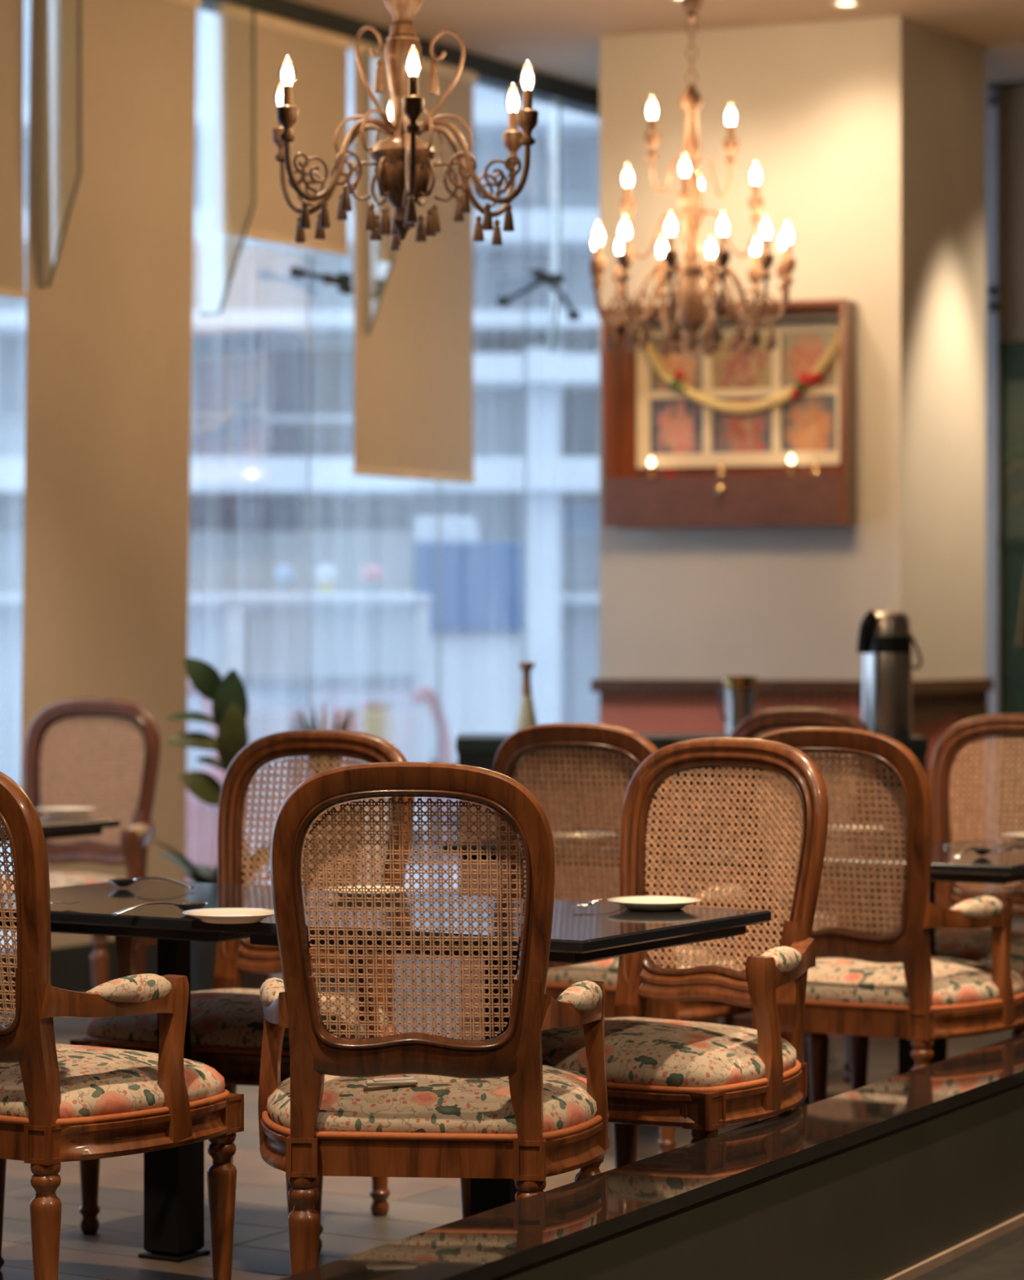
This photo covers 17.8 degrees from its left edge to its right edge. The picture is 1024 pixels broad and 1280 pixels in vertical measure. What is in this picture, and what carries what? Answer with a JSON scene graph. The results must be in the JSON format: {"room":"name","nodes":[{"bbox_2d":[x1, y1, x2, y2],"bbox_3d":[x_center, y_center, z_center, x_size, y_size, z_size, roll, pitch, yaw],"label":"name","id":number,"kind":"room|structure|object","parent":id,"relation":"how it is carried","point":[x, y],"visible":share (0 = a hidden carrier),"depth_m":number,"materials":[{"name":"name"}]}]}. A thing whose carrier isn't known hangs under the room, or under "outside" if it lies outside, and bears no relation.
{"room":"restaurant dining room","nodes":[
{"label":"restaurant dining room","id":0,"kind":"room"},
{"bbox_2d":[0,918,1023,1279],"bbox_3d":[0.977,1.268,5.067,10.700,0.120,16.720,0,0,31],"label":"floor","id":1,"kind":"structure","parent":0,"point":[260,1250],"depth_m":6.98,"materials":[{"name":"grey tile"}]},
{"bbox_2d":[0,815,119,843],"bbox_3d":[-1.596,0.849,8.999,0.748,0.700,0.710,0,0,31],"label":"dining table","id":2,"kind":"object","parent":1,"relation":"on","point":[53,827],"visible":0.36,"depth_m":8.99,"materials":[{"name":"black wood"}]},
{"bbox_2d":[35,806,97,815],"bbox_3d":[-1.272,0.489,9.320,0.176,0.018,0.176,0,0,0],"label":"plate","id":3,"kind":"object","parent":2,"relation":"on","point":[55,811],"visible":0.99,"depth_m":9.28,"materials":[{"name":"white ceramic"}]},
{"bbox_2d":[0,697,160,988],"bbox_3d":[-1.399,0.691,10.043,0.603,1.012,0.612,0,0,18],"label":"armchair","id":4,"kind":"object","parent":1,"relation":"on","point":[132,852],"visible":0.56,"depth_m":10.25,"materials":[{"name":"brown wood"}]},
{"bbox_2d":[0,872,119,892],"bbox_3d":[-1.415,0.761,9.995,0.577,0.094,0.485,0,0,18],"label":"cushion","id":5,"kind":"object","parent":4,"relation":"on","point":[56,879],"depth_m":9.88,"materials":[{"name":"fabric"}]},
{"bbox_2d":[0,771,244,1279],"bbox_3d":[-0.860,0.701,5.751,0.603,1.012,0.612,0,0,29],"label":"armchair","id":6,"kind":"object","parent":1,"relation":"on","point":[60,1103],"visible":1,"depth_m":5.53,"materials":[{"name":"brown wood"}]},
{"bbox_2d":[0,1044,225,1118],"bbox_3d":[-0.835,0.771,5.795,0.577,0.094,0.485,0,0,29],"label":"cushion","id":7,"kind":"object","parent":6,"relation":"on","point":[82,1082],"depth_m":5.62,"materials":[{"name":"fabric"}]},
{"bbox_2d":[151,657,271,991],"bbox_3d":[-0.914,0.626,10.451,0.467,1.139,0.473,0,0,0],"label":"rubber plant","id":8,"kind":"object","parent":1,"relation":"on","point":[228,695],"visible":0.51,"depth_m":10.40,"materials":[{"name":"green plant"}]},
{"bbox_2d":[0,880,429,1262],"bbox_3d":[-0.661,0.855,6.386,0.748,0.700,0.710,0,0,31],"label":"dining table","id":9,"kind":"object","parent":1,"relation":"on","point":[174,1177],"visible":0.66,"depth_m":6.35,"materials":[{"name":"black wood"}]},
{"bbox_2d":[5,901,79,904],"bbox_3d":[-0.912,0.496,6.139,0.202,0.013,0.022,0,0,-25],"label":"fork","id":10,"kind":"object","parent":9,"relation":"on","point":[51,902],"visible":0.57,"depth_m":6.16,"materials":[{"name":"metal"}]},
{"bbox_2d":[106,876,195,888],"bbox_3d":[-0.733,0.490,6.614,0.196,0.022,0.046,0,0,22],"label":"spoon","id":11,"kind":"object","parent":9,"relation":"on","point":[122,882],"visible":1,"depth_m":6.62,"materials":[{"name":"metal"}]},
{"bbox_2d":[111,902,208,915],"bbox_3d":[-0.645,0.492,6.005,0.196,0.022,0.046,0,0,-35],"label":"spoon","id":12,"kind":"object","parent":9,"relation":"on","point":[197,905],"visible":0.84,"depth_m":6.02,"materials":[{"name":"metal"}]},
{"bbox_2d":[324,885,413,900],"bbox_3d":[-0.282,0.496,6.391,0.176,0.018,0.176,0,0,0],"label":"plate","id":13,"kind":"object","parent":9,"relation":"on","point":[349,895],"visible":0.42,"depth_m":6.35,"materials":[{"name":"white ceramic"}]},
{"bbox_2d":[70,729,414,1253],"bbox_3d":[-0.525,0.698,6.743,0.603,1.012,0.612,0,0,25],"label":"armchair","id":14,"kind":"object","parent":1,"relation":"on","point":[227,1020],"visible":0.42,"depth_m":6.90,"materials":[{"name":"brown wood"}]},
{"bbox_2d":[86,988,388,1049],"bbox_3d":[-0.546,0.769,6.698,0.577,0.094,0.485,0,0,25],"label":"cushion","id":15,"kind":"object","parent":14,"relation":"on","point":[222,1019],"depth_m":6.53,"materials":[{"name":"fabric"}]},
{"bbox_2d":[299,702,363,987],"bbox_3d":[-0.646,0.704,11.302,0.280,0.980,0.280,0,0,0],"label":"spiky plant","id":16,"kind":"object","parent":1,"relation":"on","point":[344,726],"visible":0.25,"depth_m":11.26,"materials":[{"name":"green plant"}]},
{"bbox_2d":[257,761,610,1275],"bbox_3d":[-0.140,0.701,5.536,0.603,1.012,0.612,0,0,5],"label":"armchair","id":17,"kind":"object","parent":1,"relation":"on","point":[488,1108],"visible":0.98,"depth_m":5.31,"materials":[{"name":"brown wood"}]},
{"bbox_2d":[365,1076,417,1086],"bbox_3d":[-0.200,0.734,5.427,0.085,0.011,0.023,0,0,-10],"label":"paper napkin","id":18,"kind":"object","parent":17,"relation":"on","point":[406,1081],"visible":1,"depth_m":5.42,"materials":[{"name":"white paper"}]},
{"bbox_2d":[266,1065,597,1133],"bbox_3d":[-0.135,0.772,5.586,0.577,0.094,0.485,0,0,5],"label":"cushion","id":19,"kind":"object","parent":17,"relation":"on","point":[561,1100],"depth_m":5.37,"materials":[{"name":"fabric"}]},
{"bbox_2d":[222,893,771,1216],"bbox_3d":[-0.018,0.856,6.000,0.748,0.700,0.710,0,0,31],"label":"dining table","id":20,"kind":"object","parent":1,"relation":"on","point":[599,931],"visible":0.53,"depth_m":5.88,"materials":[{"name":"black wood"}]},
{"bbox_2d":[182,907,274,924],"bbox_3d":[-0.504,0.497,5.869,0.176,0.018,0.176,0,0,0],"label":"plate","id":21,"kind":"object","parent":20,"relation":"on","point":[215,915],"visible":0.98,"depth_m":5.89,"materials":[{"name":"white ceramic"}]},
{"bbox_2d":[570,897,609,906],"bbox_3d":[0.170,0.496,6.175,0.022,0.013,0.202,0,0,32],"label":"fork","id":22,"kind":"object","parent":20,"relation":"on","point":[590,903],"visible":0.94,"depth_m":6.13,"materials":[{"name":"metal"}]},
{"bbox_2d":[607,895,701,911],"bbox_3d":[0.267,0.496,6.139,0.176,0.018,0.176,0,0,0],"label":"plate","id":23,"kind":"object","parent":20,"relation":"on","point":[642,903],"visible":1,"depth_m":6.16,"materials":[{"name":"white ceramic"}]},
{"bbox_2d":[493,723,755,1154],"bbox_3d":[0.282,0.696,7.751,0.603,1.012,0.612,0,0,29],"label":"armchair","id":24,"kind":"object","parent":1,"relation":"on","point":[525,741],"visible":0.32,"depth_m":7.53,"materials":[{"name":"brown wood"}]},
{"bbox_2d":[546,942,742,986],"bbox_3d":[0.306,0.766,7.795,0.577,0.094,0.485,0,0,29],"label":"cushion","id":25,"kind":"object","parent":24,"relation":"on","point":[605,971],"depth_m":7.61,"materials":[{"name":"fabric"}]},
{"bbox_2d":[442,829,837,877],"bbox_3d":[0.332,0.851,8.145,0.748,0.700,0.710,0,0,31],"label":"dining table","id":26,"kind":"object","parent":1,"relation":"on","point":[445,847],"visible":0.11,"depth_m":7.95,"materials":[{"name":"black wood"}]},
{"bbox_2d":[552,831,619,842],"bbox_3d":[0.181,0.492,8.132,0.176,0.018,0.176,0,0,0],"label":"plate","id":27,"kind":"object","parent":26,"relation":"on","point":[556,835],"visible":0.27,"depth_m":8.08,"materials":[{"name":"white ceramic"}]},
{"bbox_2d":[827,825,889,835],"bbox_3d":[0.882,0.491,8.399,0.176,0.018,0.176,0,0,0],"label":"plate","id":28,"kind":"object","parent":26,"relation":"on","point":[855,833],"visible":0.38,"depth_m":8.37,"materials":[{"name":"white ceramic"}]},
{"bbox_2d":[460,737,828,1218],"bbox_3d":[0.273,0.700,6.228,0.603,1.012,0.612,0,0,35],"label":"armchair","id":29,"kind":"object","parent":1,"relation":"on","point":[701,1077],"visible":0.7,"depth_m":6.33,"materials":[{"name":"brown wood"}]},
{"bbox_2d":[542,1017,797,1087],"bbox_3d":[0.244,0.770,6.187,0.577,0.094,0.485,0,0,35],"label":"cushion","id":30,"kind":"object","parent":29,"relation":"on","point":[641,1051],"depth_m":6.01,"materials":[{"name":"fabric"}]},
{"bbox_2d":[279,1033,1023,1279],"bbox_3d":[0.491,1.046,5.865,0.202,0.320,6.302,0,0,28],"label":"ledge","id":31,"kind":"structure","parent":1,"relation":"on","point":[904,1176],"depth_m":5.73,"materials":[{"name":"black stone"}]},
{"bbox_2d":[456,733,928,1039],"bbox_3d":[0.537,0.744,9.972,1.409,0.904,0.460,0,0,0],"label":"counter","id":32,"kind":"object","parent":1,"relation":"on","point":[475,749],"depth_m":9.76,"materials":[{"name":"brown wood"}]},
{"bbox_2d":[515,662,537,731],"bbox_3d":[0.044,0.179,9.900,0.068,0.225,0.068,0,0,0],"label":"vase","id":33,"kind":"object","parent":32,"relation":"on","point":[526,717],"visible":0.79,"depth_m":9.88,"materials":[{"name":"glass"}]},
{"bbox_2d":[456,733,928,752],"bbox_3d":[0.537,0.314,9.971,1.409,0.044,0.460,0,0,0],"label":"countertop","id":34,"kind":"structure","parent":32,"relation":"on","point":[465,742],"depth_m":9.74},
{"bbox_2d":[718,675,757,736],"bbox_3d":[0.690,0.201,9.900,0.107,0.182,0.107,0,0,45],"label":"water jug","id":35,"kind":"object","parent":32,"relation":"on","point":[740,691],"visible":0.86,"depth_m":9.86,"materials":[{"name":"metal"}]},
{"bbox_2d":[857,609,922,737],"bbox_3d":[1.139,0.101,9.870,0.199,0.382,0.154,0,0,0],"label":"flask","id":36,"kind":"object","parent":32,"relation":"on","point":[885,639],"visible":0.96,"depth_m":9.80,"materials":[{"name":"metal"}]},
{"bbox_2d":[674,707,877,1105],"bbox_3d":[0.664,0.694,8.778,0.603,1.012,0.612,0,0,30],"label":"armchair","id":37,"kind":"object","parent":1,"relation":"on","point":[757,723],"visible":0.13,"depth_m":8.96,"materials":[{"name":"brown wood"}]},
{"bbox_2d":[697,912,858,946],"bbox_3d":[0.639,0.764,8.735,0.577,0.094,0.485,0,0,30],"label":"cushion","id":38,"kind":"object","parent":37,"relation":"on","point":[821,916],"depth_m":8.58,"materials":[{"name":"fabric"}]},
{"bbox_2d":[713,838,1023,1075],"bbox_3d":[0.975,0.852,7.758,0.748,0.700,0.710,0,0,31],"label":"dining table","id":39,"kind":"object","parent":1,"relation":"on","point":[1005,864],"visible":0.24,"depth_m":7.54,"materials":[{"name":"black wood"}]},
{"bbox_2d":[952,847,992,858],"bbox_3d":[1.060,0.488,7.525,0.046,0.022,0.196,0,0,30],"label":"spoon","id":40,"kind":"object","parent":39,"relation":"on","point":[981,851],"visible":1,"depth_m":7.55,"materials":[{"name":"metal"}]},
{"bbox_2d":[944,840,1021,846],"bbox_3d":[1.141,0.492,7.926,0.202,0.013,0.022,0,0,-20],"label":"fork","id":41,"kind":"object","parent":39,"relation":"on","point":[974,840],"visible":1,"depth_m":7.92,"materials":[{"name":"metal"}]},
{"bbox_2d":[1000,831,1023,841],"bbox_3d":[1.305,0.492,8.132,0.176,0.018,0.176,0,0,0],"label":"plate","id":42,"kind":"object","parent":39,"relation":"on","point":[1016,836],"visible":0.99,"depth_m":8.12,"materials":[{"name":"white ceramic"}]},
{"bbox_2d":[735,727,1023,1120],"bbox_3d":[0.830,0.697,7.408,0.603,1.012,0.612,0,0,30],"label":"armchair","id":43,"kind":"object","parent":1,"relation":"on","point":[860,984],"visible":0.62,"depth_m":7.18,"materials":[{"name":"brown wood"}]},
{"bbox_2d":[805,955,1023,1005],"bbox_3d":[0.855,0.767,7.452,0.577,0.094,0.485,0,0,30],"label":"cushion","id":44,"kind":"object","parent":43,"relation":"on","point":[834,980],"depth_m":7.25,"materials":[{"name":"fabric"}]},
{"bbox_2d":[848,713,1023,1090],"bbox_3d":[1.184,0.695,8.113,0.603,1.012,0.612,0,0,25],"label":"armchair","id":45,"kind":"object","parent":1,"relation":"on","point":[972,944],"visible":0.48,"depth_m":8.36,"materials":[{"name":"brown wood"}]},
{"bbox_2d":[935,928,1023,975],"bbox_3d":[1.163,0.766,8.067,0.577,0.094,0.485,0,0,25],"label":"cushion","id":46,"kind":"object","parent":45,"relation":"on","point":[972,944],"depth_m":7.90,"materials":[{"name":"fabric"}]},
{"bbox_2d":[292,0,1023,88],"bbox_3d":[0.977,-2.422,5.059,10.700,0.120,16.720,0,0,31],"label":"ceiling","id":47,"kind":"structure","parent":0,"point":[559,38],"depth_m":12.54,"materials":[{"name":"beige paint"}]},
{"bbox_2d":[271,0,538,250],"bbox_3d":[-0.240,-1.626,7.196,0.593,1.479,0.644,0,0,0],"label":"chandelier","id":48,"kind":"object","parent":47,"relation":"hanging from","point":[405,164],"visible":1,"depth_m":7.16,"materials":[{"name":"brown metal"}]},
{"bbox_2d":[589,0,795,355],"bbox_3d":[0.594,-1.662,10.796,0.675,1.423,0.675,0,0,0],"label":"chandelier","id":49,"kind":"object","parent":47,"relation":"hanging from","point":[688,303],"visible":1,"depth_m":10.76,"materials":[{"name":"brown metal"}]},
{"bbox_2d":[830,0,862,7],"bbox_3d":[1.244,-2.372,12.160,0.120,0.011,0.120,0,0,0],"label":"recessed light","id":50,"kind":"object","parent":47,"relation":"in","point":[842,3],"visible":1,"depth_m":12.16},
{"bbox_2d":[600,16,986,680],"bbox_3d":[1.126,-1.096,13.017,1.368,2.570,0.795,0,0,21],"label":"wall pillar","id":51,"kind":"structure","parent":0,"point":[867,136],"depth_m":12.68,"materials":[{"name":"beige paint"}]},
{"bbox_2d":[603,297,857,528],"bbox_3d":[0.833,-0.865,12.596,0.970,0.856,0.199,0,0,21],"label":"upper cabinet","id":52,"kind":"object","parent":51,"relation":"attached to","point":[746,496],"visible":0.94,"depth_m":12.57,"materials":[{"name":"wood"}]},
{"bbox_2d":[646,457,656,476],"bbox_3d":[0.542,-0.673,12.707,0.036,0.080,0.035,0,0,0],"label":"oil lamp","id":53,"kind":"object","parent":52,"relation":"on","point":[651,462],"visible":1,"depth_m":12.70,"materials":[{"name":"gold metal"}]},
{"bbox_2d":[664,470,675,476],"bbox_3d":[0.612,-0.645,12.670,0.044,0.024,0.043,0,0,0],"label":"bowl","id":54,"kind":"object","parent":52,"relation":"on","point":[668,473],"visible":1,"depth_m":12.65,"materials":[{"name":"red ceramic"}]},
{"bbox_2d":[717,458,725,475],"bbox_3d":[0.804,-0.665,12.546,0.032,0.064,0.031,0,0,0],"label":"bell","id":55,"kind":"object","parent":52,"relation":"on","point":[721,468],"visible":1,"depth_m":12.54,"materials":[{"name":"gold metal"}]},
{"bbox_2d":[604,473,839,478],"bbox_3d":[0.830,-0.622,12.619,0.948,0.020,0.138,0,0,21],"label":"shelf","id":56,"kind":"object","parent":52,"relation":"attached to","point":[606,475],"depth_m":12.58,"materials":[{"name":"brown wood"}]},
{"bbox_2d":[636,321,839,468],"bbox_3d":[0.891,-0.948,12.658,0.853,0.549,0.020,0,0,21],"label":"picture frame","id":57,"kind":"object","parent":52,"relation":"in","point":[675,430],"visible":0.8,"depth_m":12.66,"materials":[{"name":"beige wood"}]},
{"bbox_2d":[650,335,702,391],"bbox_3d":[0.645,-1.080,12.755,0.216,0.214,0.004,0,0,21],"label":"picture","id":58,"kind":"object","parent":57,"relation":"on","point":[691,363],"depth_m":12.74},
{"bbox_2d":[650,398,702,453],"bbox_3d":[0.645,-0.835,12.755,0.216,0.216,0.004,0,0,21],"label":"picture","id":59,"kind":"object","parent":57,"relation":"on","point":[676,424],"depth_m":12.75},
{"bbox_2d":[712,333,772,389],"bbox_3d":[0.894,-1.080,12.661,0.244,0.214,0.004,0,0,21],"label":"picture","id":60,"kind":"object","parent":57,"relation":"on","point":[731,369],"depth_m":12.66},
{"bbox_2d":[712,395,772,453],"bbox_3d":[0.894,-0.835,12.661,0.244,0.216,0.004,0,0,21],"label":"picture","id":61,"kind":"object","parent":57,"relation":"on","point":[751,433],"depth_m":12.66},
{"bbox_2d":[781,330,836,387],"bbox_3d":[1.143,-1.079,12.566,0.222,0.214,0.004,0,0,21],"label":"picture","id":62,"kind":"object","parent":57,"relation":"on","point":[801,350],"depth_m":12.57},
{"bbox_2d":[781,394,836,451],"bbox_3d":[1.143,-0.835,12.567,0.222,0.216,0.004,0,0,21],"label":"picture","id":63,"kind":"object","parent":57,"relation":"on","point":[808,421],"depth_m":12.56},
{"bbox_2d":[638,324,839,413],"bbox_3d":[0.880,-1.060,12.618,0.872,0.371,0.062,0,0,21],"label":"flower garland","id":64,"kind":"object","parent":52,"relation":"hanging from","point":[806,380],"visible":0.95,"depth_m":12.60,"materials":[{"name":"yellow plant"}]},
{"bbox_2d":[786,453,796,474],"bbox_3d":[1.070,-0.673,12.508,0.036,0.080,0.035,0,0,0],"label":"oil lamp","id":65,"kind":"object","parent":52,"relation":"on","point":[791,460],"visible":1,"depth_m":12.50,"materials":[{"name":"gold metal"}]},
{"bbox_2d":[812,456,821,473],"bbox_3d":[1.157,-0.664,12.413,0.032,0.064,0.031,0,0,0],"label":"bell","id":66,"kind":"object","parent":52,"relation":"on","point":[816,470],"visible":1,"depth_m":12.41,"materials":[{"name":"gold metal"}]},
{"bbox_2d":[600,692,986,928],"bbox_3d":[1.126,0.689,13.022,1.368,1.000,0.795,0,0,21],"label":"counter","id":67,"kind":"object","parent":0,"point":[637,718],"depth_m":12.80,"materials":[{"name":"brown wood"}]},
{"bbox_2d":[591,678,994,726],"bbox_3d":[1.126,0.242,13.021,1.426,0.175,0.834,0,0,21],"label":"sideboard","id":68,"kind":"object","parent":67,"relation":"attached to","point":[949,692],"depth_m":12.73,"materials":[{"name":"brown wood"}]},
{"bbox_2d":[913,1225,1023,1279],"bbox_3d":[1.905,1.208,5.117,2.998,0.005,6.302,0,0,28],"label":"floor","id":69,"kind":"structure","parent":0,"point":[1002,1258],"depth_m":6.29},
{"bbox_2d":[1001,82,1023,341],"bbox_3d":[5.257,-0.594,12.186,10.500,3.570,0.100,0,0,31],"label":"wall","id":70,"kind":"structure","parent":0,"point":[1012,95],"depth_m":14.00,"materials":[{"name":"paint"}]},
{"bbox_2d":[986,82,1001,892],"bbox_3d":[2.040,-0.653,14.025,0.107,3.679,0.059,0,0,31],"label":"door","id":71,"kind":"structure","parent":70,"relation":"in","point":[993,91],"depth_m":13.99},
{"bbox_2d":[999,340,1023,919],"bbox_3d":[2.404,0.134,13.823,0.740,2.826,0.032,0,0,31],"label":"painted panel","id":72,"kind":"object","parent":70,"relation":"attached to","point":[1011,540],"visible":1,"depth_m":13.97,"materials":[{"name":"paint"}]},
{"bbox_2d":[1000,80,1023,84],"bbox_3d":[2.678,-2.438,13.644,1.809,0.111,0.049,0,0,31],"label":"trim","id":73,"kind":"structure","parent":70,"relation":"attached to","point":[1011,82],"depth_m":13.97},
{"label":"outside","id":74,"kind":"structure","parent":0,"visible":0},
{"bbox_2d":[0,828,459,947],"bbox_3d":[0.000,1.352,35.003,120.000,0.170,110.000,0,0,0],"label":"ground","id":75,"kind":"structure","parent":74,"point":[416,876],"depth_m":18.31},
{"bbox_2d":[185,768,216,882],"bbox_3d":[-1.488,0.958,15.552,0.264,0.698,0.300,0,0,0],"label":"planter box","id":76,"kind":"object","parent":75,"relation":"on","point":[192,809],"visible":0.18,"depth_m":15.40,"materials":[{"name":"white"}]},
{"bbox_2d":[186,680,260,866],"bbox_3d":[-1.352,0.743,15.202,0.360,1.142,0.202,0,0,0],"label":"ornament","id":77,"kind":"object","parent":75,"relation":"on","point":[219,774],"visible":0.23,"depth_m":15.18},
{"bbox_2d":[0,0,599,786],"bbox_3d":[-3.982,-3.668,23.991,13.527,9.927,2.000,0,0,0],"label":"apartment building","id":78,"kind":"structure","parent":75,"relation":"on","point":[248,506],"depth_m":23.90,"materials":[{"name":"white concrete"}]},
{"bbox_2d":[291,712,312,791],"bbox_3d":[-1.001,0.826,15.552,0.097,0.963,0.300,0,0,0],"label":"planter box","id":79,"kind":"object","parent":75,"relation":"on","point":[296,723],"visible":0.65,"depth_m":15.40,"materials":[{"name":"grey"}]},
{"bbox_2d":[332,707,359,804],"bbox_3d":[-0.791,0.816,15.552,0.129,0.983,0.300,0,0,0],"label":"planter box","id":80,"kind":"object","parent":75,"relation":"on","point":[353,726],"visible":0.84,"depth_m":15.41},
{"bbox_2d":[361,702,391,885],"bbox_3d":[-0.644,0.800,15.552,0.145,1.014,0.300,0,0,0],"label":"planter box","id":81,"kind":"object","parent":75,"relation":"on","point":[376,717],"visible":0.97,"depth_m":15.40,"materials":[{"name":"white"}]},
{"bbox_2d":[412,685,459,893],"bbox_3d":[-0.297,0.766,15.602,0.360,1.094,0.202,0,0,0],"label":"ornament","id":82,"kind":"object","parent":75,"relation":"on","point":[426,692],"visible":0.41,"depth_m":15.58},
{"bbox_2d":[410,516,524,862],"bbox_3d":[-0.251,0.287,20.101,1.015,2.031,2.200,0,0,0],"label":"delivery van","id":83,"kind":"object","parent":75,"relation":"on","point":[482,584],"visible":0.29,"depth_m":19.10,"materials":[{"name":"metal"}]},
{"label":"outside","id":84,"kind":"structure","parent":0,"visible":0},
{"bbox_2d":[221,593,432,830],"bbox_3d":[-0.944,0.365,16.751,1.056,1.200,0.500,0,0,0],"label":"truck","id":85,"kind":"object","parent":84,"point":[350,651],"depth_m":16.65,"materials":[{"name":"white metal"}]},
{"bbox_2d":[275,564,296,593],"bbox_3d":[-1.158,-0.312,16.699,0.108,0.149,0.108,0,0,0],"label":"flower pot","id":86,"kind":"object","parent":85,"relation":"on","point":[285,574],"visible":0.94,"depth_m":16.67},
{"bbox_2d":[316,564,337,593],"bbox_3d":[-0.946,-0.312,16.699,0.110,0.149,0.110,0,0,0],"label":"flower pot","id":87,"kind":"object","parent":85,"relation":"on","point":[326,573],"visible":0.95,"depth_m":16.67,"materials":[{"name":"white ceramic"}]},
{"bbox_2d":[361,564,384,593],"bbox_3d":[-0.712,-0.312,16.699,0.117,0.149,0.117,0,0,0],"label":"flower pot","id":88,"kind":"object","parent":85,"relation":"on","point":[372,574],"visible":0.96,"depth_m":16.67,"materials":[{"name":"ceramic"}]},
{"bbox_3d":[-5.554,-0.576,4.484,4.721,3.570,7.766,0,0,0],"label":"wall","id":89,"kind":"structure","parent":0,"visible":0},
{"bbox_2d":[0,0,599,1004],"bbox_3d":[-1.149,-0.592,11.532,0.332,3.570,7.620,0,0,31],"label":"window","id":90,"kind":"structure","parent":89,"relation":"in","point":[71,966],"depth_m":12.27,"materials":[{"name":"clear glass"}]},
{"bbox_2d":[0,0,26,298],"bbox_3d":[-1.839,-1.714,10.451,0.046,1.168,0.856,0,0,31],"label":"roller blind","id":91,"kind":"object","parent":90,"relation":"attached to","point":[11,11],"visible":1,"depth_m":10.76,"materials":[{"name":"fabric"}]},
{"bbox_2d":[20,0,201,948],"bbox_3d":[-1.381,-0.575,11.216,0.046,3.449,0.993,0,0,31],"label":"pillar","id":92,"kind":"structure","parent":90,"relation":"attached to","point":[108,375],"depth_m":11.22,"materials":[{"name":"paint"}]},
{"bbox_2d":[208,0,352,255],"bbox_3d":[-0.851,-1.884,12.094,0.046,0.835,0.863,0,0,31],"label":"panel","id":93,"kind":"object","parent":90,"relation":"attached to","point":[318,56],"visible":0.84,"depth_m":12.03,"materials":[{"name":"fabric"}]},
{"bbox_2d":[306,248,310,776],"bbox_3d":[-0.772,-0.494,12.403,0.012,3.170,0.010,0,0,0],"label":"steel cable","id":94,"kind":"object","parent":90,"relation":"attached to","point":[308,250],"visible":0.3,"depth_m":12.40,"materials":[{"name":"grey metal"}]},
{"bbox_2d":[289,266,353,294],"bbox_3d":[-0.717,-1.359,12.317,0.046,0.084,0.363,0,0,31],"label":"fitting","id":95,"kind":"object","parent":90,"relation":"attached to","point":[343,279],"visible":1,"depth_m":12.34,"materials":[{"name":"black metal"}]},
{"bbox_2d":[349,38,478,483],"bbox_3d":[-0.382,-1.469,12.876,0.046,1.670,0.870,0,0,31],"label":"panel","id":96,"kind":"object","parent":90,"relation":"attached to","point":[414,367],"visible":0.8,"depth_m":12.89,"materials":[{"name":"fabric"}]},
{"bbox_2d":[438,480,440,893],"bbox_3d":[-0.294,-0.496,13.199,0.012,3.170,0.010,0,0,0],"label":"steel cable","id":97,"kind":"object","parent":90,"relation":"attached to","point":[439,482],"visible":0.3,"depth_m":13.19,"materials":[{"name":"grey metal"}]},
{"bbox_2d":[524,180,527,662],"bbox_3d":[0.059,-0.498,13.787,0.012,3.170,0.010,0,0,0],"label":"steel cable","id":98,"kind":"object","parent":90,"relation":"attached to","point":[526,184],"visible":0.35,"depth_m":13.78,"materials":[{"name":"grey metal"}]},
{"bbox_2d":[496,267,580,320],"bbox_3d":[0.115,-1.460,13.700,0.046,0.194,0.623,0,0,31],"label":"fitting","id":99,"kind":"object","parent":90,"relation":"attached to","point":[542,277],"visible":1,"depth_m":13.72,"materials":[{"name":"black metal"}]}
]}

